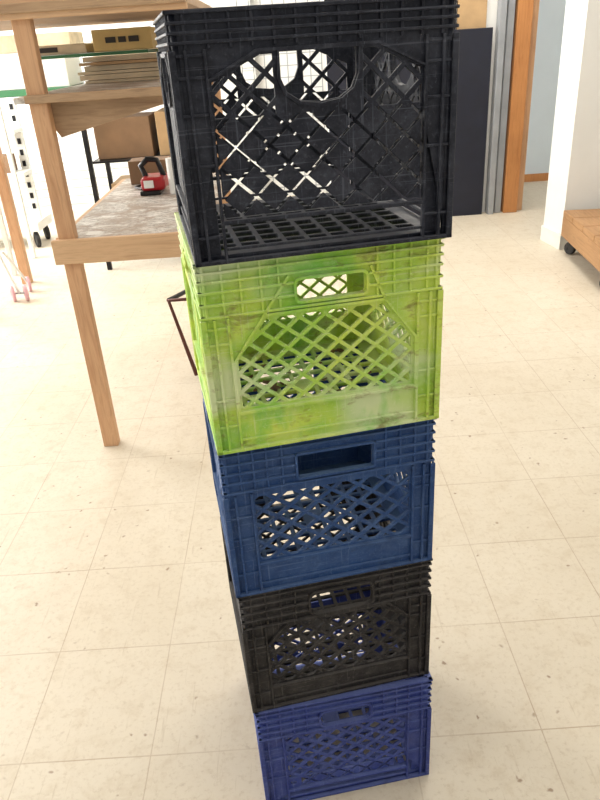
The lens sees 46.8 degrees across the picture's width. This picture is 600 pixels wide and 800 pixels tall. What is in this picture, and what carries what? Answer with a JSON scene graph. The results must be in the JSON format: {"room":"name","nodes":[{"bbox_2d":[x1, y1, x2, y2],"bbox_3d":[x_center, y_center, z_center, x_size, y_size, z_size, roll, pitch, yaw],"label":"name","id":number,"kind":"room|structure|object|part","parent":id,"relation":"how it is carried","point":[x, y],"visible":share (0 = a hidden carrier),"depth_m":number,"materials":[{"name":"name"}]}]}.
{"room":"workshop","nodes":[
{"label":"workshop","id":0,"kind":"room"},
{"bbox_2d":[250,0,329,195],"bbox_3d":[-0.217,-3.248,6.141,7.200,2.800,0.100,-4,27,0],"label":"wall","id":1,"kind":"structure","parent":0,"point":[292,58],"depth_m":6.24,"materials":[{"name":"paint"}]},
{"bbox_2d":[0,0,264,214],"bbox_3d":[-1.896,-2.880,6.177,3.000,2.311,0.040,-4,27,0],"label":"wall panel","id":2,"kind":"object","parent":1,"relation":"attached to","point":[72,149],"visible":0.14,"depth_m":6.46,"materials":[{"name":"white paint"}]},
{"bbox_2d":[0,181,599,799],"bbox_3d":[-0.021,-0.315,3.607,7.200,0.100,9.700,-4,27,0],"label":"floor","id":3,"kind":"structure","parent":0,"point":[123,675],"depth_m":2.04,"materials":[{"name":"tile"}]},
{"bbox_2d":[0,251,31,301],"bbox_3d":[-1.772,-0.808,4.280,0.156,0.364,0.283,-10,28,-12],"label":"stroller","id":4,"kind":"object","parent":3,"relation":"on","point":[13,293],"visible":1,"depth_m":4.25,"materials":[{"name":"pink plastic"}]},
{"bbox_3d":[-1.791,-0.800,4.216,0.127,0.316,0.034,9,30,23],"label":"frame","id":5,"kind":"part","parent":4,"relation":"part of","materials":[{"name":"white paint"}]},
{"bbox_3d":[-1.774,-0.821,4.319,0.027,0.258,0.157,8,30,22],"label":"frame","id":6,"kind":"part","parent":4,"relation":"part of","materials":[{"name":"white paint"}]},
{"bbox_2d":[0,146,32,283],"bbox_3d":[-2.413,-1.018,4.097,1.220,0.980,0.760,-4,27,0],"label":"wooden table","id":7,"kind":"object","parent":3,"relation":"on","point":[6,195],"visible":0.82,"depth_m":4.43,"materials":[{"name":"brown wood"}]},
{"bbox_2d":[0,101,51,246],"bbox_3d":[-2.465,-1.789,5.300,0.820,1.250,0.407,-4,27,0],"label":"display rack","id":8,"kind":"object","parent":3,"relation":"on","point":[37,221],"visible":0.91,"depth_m":5.36,"materials":[{"name":"white metal"}]},
{"bbox_2d":[3,153,17,172],"bbox_3d":[-2.412,-1.759,5.201,0.520,0.119,0.160,-4,27,0],"label":"tub","id":9,"kind":"object","parent":8,"relation":"on","point":[5,158],"visible":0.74,"depth_m":5.14,"materials":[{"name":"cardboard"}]},
{"bbox_2d":[0,127,22,134],"bbox_3d":[-2.476,-1.955,5.098,0.820,0.030,0.200,-4,27,0],"label":"shelf","id":10,"kind":"object","parent":8,"relation":"attached to","point":[11,130],"depth_m":5.08,"materials":[{"name":"white metal"}]},
{"bbox_2d":[7,168,32,177],"bbox_3d":[-2.458,-1.689,5.235,0.820,0.030,0.200,-4,27,0],"label":"shelf","id":11,"kind":"object","parent":8,"relation":"attached to","point":[24,172],"depth_m":5.21,"materials":[{"name":"white metal"}]},
{"bbox_2d":[0,96,215,275],"bbox_3d":[-1.293,-1.509,4.749,1.520,1.120,0.500,-4,27,0],"label":"storage rack","id":12,"kind":"object","parent":3,"relation":"on","point":[90,162],"visible":0.23,"depth_m":4.76,"materials":[{"name":"metal"}]},
{"bbox_3d":[-2.010,-1.354,4.562,0.030,1.100,0.030,-4,27,0],"label":"brace post","id":13,"kind":"part","parent":12,"relation":"part of","materials":[{"name":"white metal"}]},
{"bbox_3d":[-2.023,-1.550,4.945,0.030,1.100,0.030,-4,27,0],"label":"brace post","id":14,"kind":"part","parent":12,"relation":"part of","materials":[{"name":"white paint"}]},
{"bbox_2d":[0,83,83,97],"bbox_3d":[-1.652,-2.003,4.487,0.730,0.037,0.410,-4,27,0],"label":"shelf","id":15,"kind":"object","parent":12,"relation":"on","point":[22,92],"visible":0.14,"depth_m":4.30,"materials":[{"name":"green glass"}]},
{"bbox_2d":[0,53,83,90],"bbox_3d":[-1.694,-2.112,4.441,0.500,0.201,0.370,-4,27,0],"label":"cardboard box","id":16,"kind":"object","parent":15,"relation":"on","point":[61,72],"visible":0.62,"depth_m":4.29,"materials":[{"name":"white cardboard"}]},
{"bbox_2d":[0,31,83,53],"bbox_3d":[-1.653,-2.250,4.372,0.500,0.098,0.330,-4,27,0],"label":"cardboard box","id":17,"kind":"object","parent":16,"relation":"on","point":[7,42],"visible":0.62,"depth_m":4.22,"materials":[{"name":"beige cardboard"}]},
{"bbox_3d":[-1.346,-1.391,4.549,0.030,1.100,0.030,-4,27,0],"label":"post","id":18,"kind":"part","parent":12,"relation":"part of","materials":[{"name":"metal"}]},
{"bbox_3d":[-1.360,-1.601,4.958,0.030,1.100,0.030,-4,27,0],"label":"post","id":19,"kind":"part","parent":12,"relation":"part of","materials":[{"name":"metal"}]},
{"bbox_2d":[111,175,129,187],"bbox_3d":[-0.982,-1.421,4.783,0.530,0.224,0.340,-4,27,0],"label":"cardboard box","id":20,"kind":"object","parent":12,"relation":"on","point":[120,178],"visible":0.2,"depth_m":4.73,"materials":[{"name":"beige cardboard"}]},
{"bbox_2d":[91,41,158,56],"bbox_3d":[-1.015,-2.142,4.410,0.500,0.279,0.340,-4,27,0],"label":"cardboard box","id":21,"kind":"object","parent":12,"relation":"on","point":[91,41],"visible":0.09,"depth_m":4.23,"materials":[{"name":"brown cardboard"}]},
{"bbox_2d":[93,111,159,159],"bbox_3d":[-1.139,-1.758,4.604,0.360,0.244,0.340,-4,27,0],"label":"cardboard box","id":22,"kind":"object","parent":12,"relation":"on","point":[134,135],"visible":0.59,"depth_m":4.46,"materials":[{"name":"brown cardboard"}]},
{"bbox_2d":[154,108,169,155],"bbox_3d":[-0.756,-1.792,4.599,0.330,0.264,0.340,-4,27,0],"label":"cardboard box","id":23,"kind":"object","parent":12,"relation":"on","point":[160,120],"visible":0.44,"depth_m":4.45,"materials":[{"name":"brown cardboard"}]},
{"bbox_2d":[0,0,230,445],"bbox_3d":[-0.850,-0.754,2.818,1.105,1.500,1.250,-4,27,0],"label":"workbench","id":24,"kind":"object","parent":3,"relation":"on","point":[124,224],"visible":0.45,"depth_m":2.26,"materials":[{"name":"brown wood"}]},
{"bbox_3d":[-0.760,-0.471,2.325,0.055,1.440,0.040,-4,27,0],"label":"leg","id":25,"kind":"part","parent":24,"relation":"part of","materials":[{"name":"brown wood"}]},
{"bbox_2d":[13,79,160,104],"bbox_3d":[-0.612,-1.173,2.588,0.535,0.017,1.130,-4,27,0],"label":"shelf","id":26,"kind":"object","parent":24,"relation":"attached to","point":[84,87],"depth_m":2.23,"materials":[{"name":"laminate"}]},
{"bbox_3d":[-0.822,-0.773,2.832,0.023,0.058,1.130,-4,27,0],"label":"rail","id":27,"kind":"part","parent":24,"relation":"part of","materials":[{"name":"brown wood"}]},
{"bbox_3d":[-0.873,-1.110,1.957,1.105,0.075,0.023,-4,27,0],"label":"rail","id":28,"kind":"part","parent":24,"relation":"part of","materials":[{"name":"brown wood"}]},
{"bbox_2d":[41,49,159,83],"bbox_3d":[-0.771,-1.373,2.856,0.645,0.108,0.340,-4,27,0],"label":"boards","id":29,"kind":"object","parent":24,"relation":"on","point":[130,66],"visible":0.63,"depth_m":2.73,"materials":[{"name":"cardboard"}]},
{"bbox_2d":[39,43,94,55],"bbox_3d":[-0.951,-1.413,2.800,0.230,0.034,0.232,-4,27,0],"label":"box","id":30,"kind":"object","parent":29,"relation":"on","point":[82,47],"visible":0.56,"depth_m":2.70,"materials":[{"name":"brown cardboard"}]},
{"bbox_2d":[91,26,156,51],"bbox_3d":[-0.694,-1.461,2.812,0.230,0.077,0.282,-4,27,0],"label":"cardboard box","id":31,"kind":"object","parent":29,"relation":"on","point":[131,38],"visible":0.8,"depth_m":2.69,"materials":[{"name":"brown cardboard"}]},
{"bbox_2d":[105,37,115,42],"bbox_3d":[-0.734,-1.394,2.687,0.040,0.020,0.002,-4,27,0],"label":"print","id":32,"kind":"object","parent":31,"relation":"attached to","point":[107,39],"depth_m":2.69},
{"bbox_2d":[118,36,125,41],"bbox_3d":[-0.690,-1.397,2.687,0.030,0.020,0.002,-4,27,0],"label":"print","id":33,"kind":"object","parent":31,"relation":"attached to","point":[120,38],"depth_m":2.69},
{"bbox_2d":[128,35,138,41],"bbox_3d":[-0.645,-1.400,2.687,0.040,0.020,0.002,-4,27,0],"label":"print","id":34,"kind":"object","parent":31,"relation":"attached to","point":[131,38],"depth_m":2.69},
{"bbox_3d":[-0.555,-0.501,2.281,0.510,0.080,0.022,-4,27,0],"label":"rail","id":35,"kind":"part","parent":24,"relation":"part of","materials":[{"name":"brown wood"}]},
{"bbox_2d":[128,156,170,183],"bbox_3d":[-0.682,-1.055,3.181,0.180,0.099,0.120,-4,27,0],"label":"cardboard box","id":36,"kind":"object","parent":24,"relation":"on","point":[135,173],"visible":0.56,"depth_m":3.12,"materials":[{"name":"cardboard"}]},
{"bbox_2d":[134,156,168,195],"bbox_3d":[-0.640,-0.976,2.972,0.140,0.146,0.291,-12,28,-16],"label":"power tool","id":37,"kind":"object","parent":24,"relation":"on","point":[151,183],"visible":1,"depth_m":2.88,"materials":[{"name":"plastic"}]},
{"bbox_3d":[-0.622,-0.978,2.908,0.113,0.085,0.024,-4,27,0],"label":"handle","id":38,"kind":"part","parent":37,"relation":"part of","materials":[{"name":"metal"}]},
{"bbox_2d":[76,173,229,237],"bbox_3d":[-0.567,-0.797,2.805,0.495,0.025,1.170,-4,27,0],"label":"shelf","id":39,"kind":"object","parent":24,"relation":"attached to","point":[122,211],"depth_m":2.58,"materials":[{"name":"laminate"}]},
{"bbox_2d":[165,157,175,193],"bbox_3d":[-0.523,-0.931,2.878,0.052,0.139,0.052,-4,27,0],"label":"spray can","id":40,"kind":"object","parent":24,"relation":"on","point":[168,160],"visible":0.48,"depth_m":2.86,"materials":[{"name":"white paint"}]},
{"bbox_3d":[-0.360,-1.010,3.316,0.055,1.440,0.040,-4,27,0],"label":"leg","id":41,"kind":"part","parent":24,"relation":"part of","materials":[{"name":"brown wood"}]},
{"bbox_2d":[167,290,197,375],"bbox_3d":[-0.410,-0.337,3.166,0.314,0.371,0.260,-4,27,0],"label":"metal stand","id":42,"kind":"object","parent":3,"relation":"on","point":[174,298],"visible":0.25,"depth_m":3.04,"materials":[{"name":"black metal"}]},
{"bbox_3d":[-0.520,-0.477,3.090,0.020,0.040,0.260,6,29,19],"label":"rail","id":43,"kind":"part","parent":42,"relation":"part of","materials":[{"name":"metal"}]},
{"bbox_2d":[236,0,326,199],"bbox_3d":[-0.116,-2.186,4.947,0.580,2.000,0.400,-4,27,0],"label":"grid panel","id":44,"kind":"object","parent":3,"relation":"on","point":[287,65],"visible":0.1,"depth_m":4.89,"materials":[{"name":"grey metal"}]},
{"bbox_2d":[253,585,432,799],"bbox_3d":[0.060,0.582,1.457,0.330,0.272,0.330,-8,28,-8],"label":"crate","id":45,"kind":"object","parent":3,"relation":"on","point":[407,701],"visible":0.57,"depth_m":1.32,"materials":[{"name":"blue plastic"}]},
{"bbox_2d":[220,479,432,712],"bbox_3d":[0.034,0.339,1.338,0.330,0.272,0.330,-9,28,-9],"label":"crate","id":46,"kind":"object","parent":45,"relation":"on","point":[403,595],"visible":0.59,"depth_m":1.21,"materials":[{"name":"black plastic"}]},
{"bbox_2d":[202,346,435,597],"bbox_3d":[0.016,0.098,1.212,0.330,0.272,0.330,-9,28,-9],"label":"crate","id":47,"kind":"object","parent":46,"relation":"on","point":[376,456],"visible":0.66,"depth_m":1.09,"materials":[{"name":"blue plastic"}]},
{"bbox_2d":[174,212,444,455],"bbox_3d":[0.000,-0.140,1.080,0.330,0.272,0.330,-9,28,-10],"label":"crate","id":48,"kind":"object","parent":47,"relation":"on","point":[236,311],"visible":0.88,"depth_m":0.95,"materials":[{"name":"green plastic"}]},
{"bbox_2d":[152,0,459,267],"bbox_3d":[-0.009,-0.377,0.948,0.330,0.272,0.330,-9,28,-10],"label":"crate","id":49,"kind":"object","parent":48,"relation":"on","point":[406,132],"visible":1,"depth_m":0.82,"materials":[{"name":"black plastic"}]},
{"bbox_2d":[324,0,456,164],"bbox_3d":[0.682,-2.248,5.235,0.940,1.750,0.030,-4,27,0],"label":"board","id":50,"kind":"object","parent":3,"relation":"on","point":[324,0],"visible":0.02,"depth_m":4.98,"materials":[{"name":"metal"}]},
{"bbox_2d":[327,27,492,215],"bbox_3d":[0.825,-2.052,5.296,1.200,1.330,0.040,-4,27,0],"label":"board","id":51,"kind":"object","parent":3,"relation":"on","point":[475,47],"visible":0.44,"depth_m":5.25,"materials":[{"name":"black"}]},
{"bbox_2d":[456,0,486,29],"bbox_3d":[1.266,-2.287,5.235,0.210,1.750,0.030,-4,27,0],"label":"cardboard sheet","id":52,"kind":"object","parent":3,"relation":"on","point":[473,13],"visible":0.25,"depth_m":4.97,"materials":[{"name":"beige cardboard"}]},
{"bbox_2d":[561,209,599,284],"bbox_3d":[2.005,-0.899,4.071,0.700,0.270,0.850,-1,27,5],"label":"cart","id":53,"kind":"object","parent":3,"relation":"on","point":[580,228],"visible":1,"depth_m":4.13,"materials":[{"name":"brown wood"}]},
{"bbox_2d":[323,0,497,211],"bbox_3d":[0.808,-2.756,5.057,1.260,2.800,0.100,-4,27,0],"label":"wall partition","id":54,"kind":"structure","parent":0,"point":[491,19],"depth_m":5.18,"materials":[{"name":"paint"}]},
{"bbox_2d":[485,0,507,213],"bbox_3d":[1.443,-2.750,4.963,0.045,2.800,0.090,-4,27,0],"label":"strip","id":55,"kind":"object","parent":54,"relation":"attached to","point":[502,4],"visible":1,"depth_m":5.20,"materials":[{"name":"grey metal"}]},
{"bbox_2d":[493,0,515,212],"bbox_3d":[1.508,-2.780,5.012,0.050,2.800,0.120,-4,27,0],"label":"strip","id":56,"kind":"object","parent":54,"relation":"attached to","point":[510,16],"visible":0.74,"depth_m":5.23,"materials":[{"name":"grey metal"}]},
{"bbox_2d":[500,0,539,212],"bbox_3d":[1.633,-2.793,5.021,0.170,2.800,0.180,-4,27,0],"label":"door frame","id":57,"kind":"structure","parent":54,"relation":"attached to","point":[523,17],"depth_m":5.23,"materials":[{"name":"brown wood"}]},
{"bbox_2d":[525,0,565,173],"bbox_3d":[2.480,-3.382,6.052,1.600,2.800,0.100,-4,27,0],"label":"wall","id":58,"kind":"structure","parent":0,"point":[551,15],"depth_m":6.26,"materials":[{"name":"paint"}]},
{"bbox_2d":[524,173,548,181],"bbox_3d":[2.563,-2.146,6.627,1.600,0.070,0.015,-4,27,0],"label":"baseboard","id":59,"kind":"structure","parent":58,"relation":"attached to","point":[539,176],"depth_m":6.62,"materials":[{"name":"brown wood"}]},
{"bbox_2d":[544,0,599,233],"bbox_3d":[2.459,-2.402,4.160,1.700,2.800,0.260,-7,27,-6],"label":"wall","id":60,"kind":"structure","parent":0,"point":[574,168],"depth_m":4.29,"materials":[{"name":"paint"}]},
{"bbox_2d":[540,225,567,249],"bbox_3d":[2.533,-1.201,4.772,1.714,0.100,0.274,-7,27,-6],"label":"baseboard","id":61,"kind":"structure","parent":60,"relation":"attached to","point":[549,236],"depth_m":4.65,"materials":[{"name":"paint"}]}
]}

